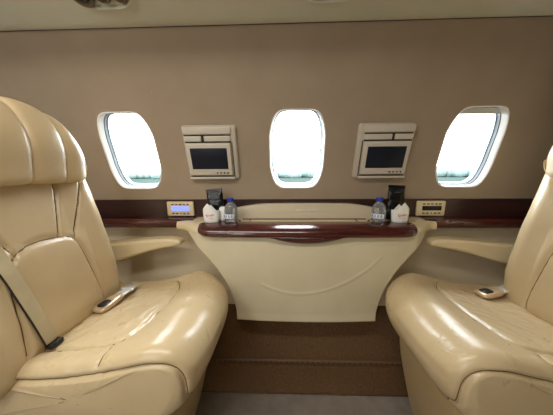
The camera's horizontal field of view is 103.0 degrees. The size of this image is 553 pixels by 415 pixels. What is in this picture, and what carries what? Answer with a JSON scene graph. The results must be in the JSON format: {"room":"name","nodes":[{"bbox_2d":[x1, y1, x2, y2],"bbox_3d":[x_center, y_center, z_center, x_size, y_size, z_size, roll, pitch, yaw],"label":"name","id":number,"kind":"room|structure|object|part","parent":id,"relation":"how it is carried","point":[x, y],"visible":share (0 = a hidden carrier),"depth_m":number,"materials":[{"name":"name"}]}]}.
{"room":"aircraft cabin","nodes":[
{"label":"aircraft cabin","id":0,"kind":"room"},
{"bbox_2d":[0,16,552,305],"bbox_3d":[0.078,-0.074,0.906,4.700,1.081,0.242,0,9,2],"label":"wall","id":1,"kind":"structure","parent":0,"point":[425,73],"depth_m":0.85,"materials":[{"name":"beige plastic"}]},
{"bbox_2d":[97,112,161,188],"bbox_3d":[-0.647,-0.249,0.998,0.242,0.334,0.154,0,9,2],"label":"window","id":2,"kind":"structure","parent":1,"relation":"in","point":[105,132],"depth_m":1.01,"materials":[{"name":"white plastic"}]},
{"bbox_3d":[-0.646,-0.263,1.020,0.213,0.314,0.107,0,9,2],"label":"frame","id":3,"kind":"part","parent":2,"relation":"part of","materials":[{"name":"white"}]},
{"bbox_2d":[101,216,196,227],"bbox_3d":[-1.325,0.071,1.062,1.885,0.045,0.075,0,9,2],"label":"trim","id":4,"kind":"structure","parent":1,"relation":"attached to","point":[163,221],"depth_m":1.01,"materials":[{"name":"brown wood"}]},
{"bbox_2d":[167,201,194,215],"bbox_3d":[-0.455,0.006,1.045,0.128,0.070,0.018,0,9,2],"label":"control panel","id":5,"kind":"object","parent":1,"relation":"attached to","point":[174,208],"visible":1,"depth_m":1.04,"materials":[{"name":"beige plastic"}]},
{"bbox_2d":[181,125,239,178],"bbox_3d":[-0.282,-0.237,0.961,0.228,0.227,0.096,0,9,2],"label":"monitor","id":6,"kind":"object","parent":1,"relation":"attached to","point":[211,150],"visible":1,"depth_m":0.94,"materials":[{"name":"beige plastic"}]},
{"bbox_3d":[-0.289,-0.208,0.958,0.192,0.136,0.051,0,9,2],"label":"display panel","id":7,"kind":"part","parent":6,"relation":"part of","materials":[{"name":"beige plastic"}]},
{"bbox_3d":[-0.288,-0.134,0.995,0.204,0.012,0.012,0,9,2],"label":"rail","id":8,"kind":"part","parent":6,"relation":"part of","materials":[{"name":"beige plastic"}]},
{"bbox_2d":[0,15,552,31],"bbox_3d":[0.070,-0.590,0.700,4.700,0.006,0.006,0,9,2],"label":"trim","id":9,"kind":"structure","parent":1,"relation":"attached to","point":[548,15],"depth_m":0.70,"materials":[{"name":"black"}]},
{"bbox_2d":[269,109,325,187],"bbox_3d":[0.090,-0.251,0.975,0.242,0.334,0.154,0,9,2],"label":"window","id":10,"kind":"structure","parent":1,"relation":"in","point":[316,178],"depth_m":0.99,"materials":[{"name":"white plastic"}]},
{"bbox_2d":[176,203,436,321],"bbox_3d":[0.124,0.229,0.979,1.150,0.480,0.211,0,9,2],"label":"console","id":11,"kind":"object","parent":1,"relation":"attached to","point":[279,262],"visible":0.97,"depth_m":0.89,"materials":[{"name":"beige"}]},
{"bbox_2d":[203,204,219,222],"bbox_3d":[-0.277,0.022,0.937,0.072,0.083,0.047,0,9,2],"label":"paper napkin","id":12,"kind":"object","parent":11,"relation":"on","point":[211,215],"visible":1,"depth_m":0.92,"materials":[{"name":"white paper"}]},
{"bbox_2d":[206,188,223,209],"bbox_3d":[-0.270,-0.013,0.977,0.085,0.144,0.025,0,9,2],"label":"pouch","id":13,"kind":"object","parent":11,"relation":"on","point":[214,196],"visible":0.52,"depth_m":0.97,"materials":[{"name":"black plastic"}]},
{"bbox_2d":[219,206,224,220],"bbox_3d":[-0.234,0.026,0.962,0.033,0.063,0.033,0,9,2],"label":"paper cup","id":14,"kind":"object","parent":11,"relation":"on","point":[221,209],"visible":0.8,"depth_m":0.95,"materials":[{"name":"white paper"}]},
{"bbox_2d":[224,198,237,222],"bbox_3d":[-0.195,0.010,0.939,0.055,0.101,0.058,5,10,30],"label":"water bottle","id":15,"kind":"object","parent":11,"relation":"on","point":[229,200],"visible":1,"depth_m":0.94,"materials":[{"name":"clear plastic"}]},
{"bbox_3d":[0.131,0.015,1.024,0.664,0.072,0.046,0,9,2],"label":"panel","id":16,"kind":"part","parent":11,"relation":"part of","materials":[{"name":"beige plastic"}]},
{"bbox_3d":[0.118,0.127,0.874,0.310,0.028,0.035,0,9,2],"label":"finger pull","id":17,"kind":"part","parent":11,"relation":"part of","materials":[{"name":"brown wood"}]},
{"bbox_2d":[371,197,385,222],"bbox_3d":[0.428,0.008,0.919,0.055,0.101,0.058,4,10,26],"label":"water bottle","id":18,"kind":"object","parent":11,"relation":"on","point":[378,216],"visible":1,"depth_m":0.92,"materials":[{"name":"clear plastic"}]},
{"bbox_2d":[385,185,404,219],"bbox_3d":[0.514,-0.021,0.953,0.079,0.153,0.027,0,9,2],"label":"pouch","id":19,"kind":"object","parent":11,"relation":"on","point":[396,193],"visible":0.75,"depth_m":0.94,"materials":[{"name":"black plastic"}]},
{"bbox_2d":[391,203,408,222],"bbox_3d":[0.513,0.019,0.912,0.072,0.085,0.047,0,9,2],"label":"paper napkin","id":20,"kind":"object","parent":11,"relation":"on","point":[400,214],"visible":1,"depth_m":0.90,"materials":[{"name":"white paper"}]},
{"bbox_2d":[94,198,533,216],"bbox_3d":[0.082,0.002,1.038,4.700,0.084,0.011,0,9,2],"label":"trim","id":21,"kind":"structure","parent":1,"relation":"attached to","point":[478,206],"depth_m":1.02,"materials":[{"name":"brown wood"}]},
{"bbox_2d":[352,122,416,177],"bbox_3d":[0.452,-0.239,0.938,0.228,0.227,0.096,0,9,2],"label":"monitor","id":22,"kind":"object","parent":1,"relation":"attached to","point":[382,150],"visible":1,"depth_m":0.91,"materials":[{"name":"beige plastic"}]},
{"bbox_3d":[0.460,-0.135,0.972,0.204,0.012,0.012,0,9,2],"label":"rail","id":23,"kind":"part","parent":22,"relation":"part of","materials":[{"name":"beige plastic"}]},
{"bbox_3d":[0.459,-0.210,0.934,0.192,0.136,0.051,0,9,2],"label":"display panel","id":24,"kind":"part","parent":22,"relation":"part of","materials":[{"name":"beige plastic"}]},
{"bbox_2d":[415,201,445,215],"bbox_3d":[0.706,0.004,1.009,0.128,0.070,0.018,0,9,2],"label":"control panel","id":25,"kind":"object","parent":1,"relation":"attached to","point":[423,208],"visible":1,"depth_m":1.00,"materials":[{"name":"beige plastic"}]},
{"bbox_2d":[418,216,525,227],"bbox_3d":[1.544,0.065,0.973,1.775,0.045,0.075,0,9,2],"label":"trim","id":26,"kind":"structure","parent":1,"relation":"attached to","point":[442,221],"depth_m":0.96,"materials":[{"name":"brown wood"}]},
{"bbox_2d":[436,106,509,187],"bbox_3d":[0.821,-0.252,0.952,0.242,0.334,0.154,0,9,2],"label":"window","id":27,"kind":"structure","parent":1,"relation":"in","point":[500,114],"depth_m":0.95,"materials":[{"name":"white plastic"}]},
{"bbox_3d":[0.822,-0.266,0.974,0.213,0.314,0.107,0,9,2],"label":"frame","id":28,"kind":"part","parent":27,"relation":"part of","materials":[{"name":"white"}]},
{"bbox_2d":[460,108,500,113],"bbox_3d":[0.819,-0.389,0.884,0.168,0.023,0.015,0,9,2],"label":"shade","id":29,"kind":"object","parent":27,"relation":"attached to","point":[470,110],"depth_m":0.88,"materials":[{"name":"grey plastic"}]},
{"bbox_2d":[0,0,552,30],"bbox_3d":[0.045,-0.603,-0.117,4.700,0.293,1.615,0,9,2],"label":"ceiling","id":30,"kind":"structure","parent":0,"point":[14,14],"depth_m":0.66,"materials":[{"name":"beige plastic"}]},
{"bbox_2d":[72,0,132,9],"bbox_3d":[-0.483,-0.581,0.593,0.176,0.039,0.086,0,9,2],"label":"recessed light","id":31,"kind":"object","parent":30,"relation":"in","point":[90,4],"visible":1,"depth_m":0.62,"materials":[{"name":"brown plastic"}]},
{"bbox_2d":[98,0,110,3],"bbox_3d":[-0.475,-0.578,0.596,0.044,0.026,0.045,0,9,2],"label":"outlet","id":32,"kind":"object","parent":31,"relation":"attached to","point":[99,1],"depth_m":0.61,"materials":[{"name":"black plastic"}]},
{"bbox_2d":[116,0,127,3],"bbox_3d":[-0.427,-0.578,0.594,0.044,0.026,0.045,0,9,2],"label":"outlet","id":33,"kind":"object","parent":31,"relation":"attached to","point":[117,1],"depth_m":0.61,"materials":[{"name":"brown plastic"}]},
{"bbox_2d":[305,0,350,2],"bbox_3d":[0.147,-0.583,0.573,0.176,0.038,0.086,0,9,2],"label":"recessed light","id":34,"kind":"object","parent":30,"relation":"in","point":[311,1],"visible":1,"depth_m":0.61,"materials":[{"name":"brown plastic"}]},
{"bbox_2d":[195,392,412,414],"bbox_3d":[0.056,1.043,0.123,4.700,0.001,1.920,0,9,2],"label":"floor","id":35,"kind":"structure","parent":0,"point":[210,403],"depth_m":1.01,"materials":[{"name":"carpet"}]},
{"bbox_2d":[0,96,227,414],"bbox_3d":[-0.513,0.320,0.735,0.669,1.284,0.600,0,9,2],"label":"lounge seat","id":36,"kind":"object","parent":35,"relation":"on","point":[76,338],"visible":1,"depth_m":0.60,"materials":[{"name":"beige leather"}]},
{"bbox_3d":[-0.727,0.082,0.633,0.235,0.730,0.459,0,9,2],"label":"backrest","id":37,"kind":"part","parent":36,"relation":"part of","materials":[{"name":"beige leather"}]},
{"bbox_2d":[0,271,227,414],"bbox_3d":[-0.477,0.411,0.749,0.598,0.228,0.464,0,9,2],"label":"seat cushion","id":38,"kind":"object","parent":36,"relation":"on","point":[125,348],"depth_m":0.55,"materials":[{"name":"beige leather"}]},
{"bbox_3d":[-0.626,0.194,0.987,0.424,0.126,0.070,0,9,2],"label":"armrest","id":39,"kind":"part","parent":36,"relation":"part of","materials":[{"name":"beige leather"}]},
{"bbox_2d":[386,146,552,414],"bbox_3d":[0.733,0.318,0.697,0.668,1.285,0.599,0,9,2],"label":"lounge seat","id":40,"kind":"object","parent":35,"relation":"on","point":[466,349],"visible":1,"depth_m":0.67,"materials":[{"name":"beige leather"}]},
{"bbox_2d":[386,273,552,414],"bbox_3d":[0.699,0.409,0.712,0.597,0.227,0.466,0,9,2],"label":"seat cushion","id":41,"kind":"object","parent":40,"relation":"on","point":[488,349],"depth_m":0.58,"materials":[{"name":"beige leather"}]},
{"bbox_3d":[0.861,0.191,0.941,0.424,0.126,0.070,0,9,2],"label":"armrest","id":42,"kind":"part","parent":40,"relation":"part of","materials":[{"name":"beige leather"}]},
{"bbox_3d":[0.939,0.079,0.582,0.235,0.730,0.459,0,9,2],"label":"backrest","id":43,"kind":"part","parent":40,"relation":"part of","materials":[{"name":"beige leather"}]},
{"bbox_2d":[212,304,401,360],"bbox_3d":[0.083,0.564,1.016,4.700,0.243,0.071,0,9,2],"label":"step","id":44,"kind":"structure","parent":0,"point":[378,340],"depth_m":1.01,"materials":[{"name":"brown carpet"}]},
{"bbox_2d":[201,362,407,396],"bbox_3d":[0.084,0.801,1.031,4.700,0.194,0.021,0,9,2],"label":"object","id":45,"kind":"structure","parent":44,"relation":"attached to","point":[276,378],"depth_m":1.02,"materials":[{"name":"brown carpet"}]},
{"bbox_2d":[209,357,402,365],"bbox_3d":[0.083,0.698,1.001,4.700,0.020,0.017,0,9,2],"label":"trim","id":46,"kind":"structure","parent":44,"relation":"attached to","point":[213,359],"depth_m":0.99,"materials":[{"name":"brown carpet"}]},
{"label":"outside","id":47,"kind":"structure","parent":0,"visible":0},
{"bbox_2d":[130,177,467,182],"bbox_3d":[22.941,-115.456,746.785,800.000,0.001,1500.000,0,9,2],"label":"ground","id":48,"kind":"structure","parent":47,"point":[440,179],"depth_m":83.46,"materials":[{"name":"green plant"}]},
{"bbox_2d":[125,165,473,178],"bbox_3d":[3.622,-20.424,133.431,525.708,8.753,37.649,0,9,2],"label":"shrubbery","id":49,"kind":"object","parent":48,"relation":"on","point":[459,171],"visible":0.23,"depth_m":118.59,"materials":[{"name":"green plant"}]}
]}

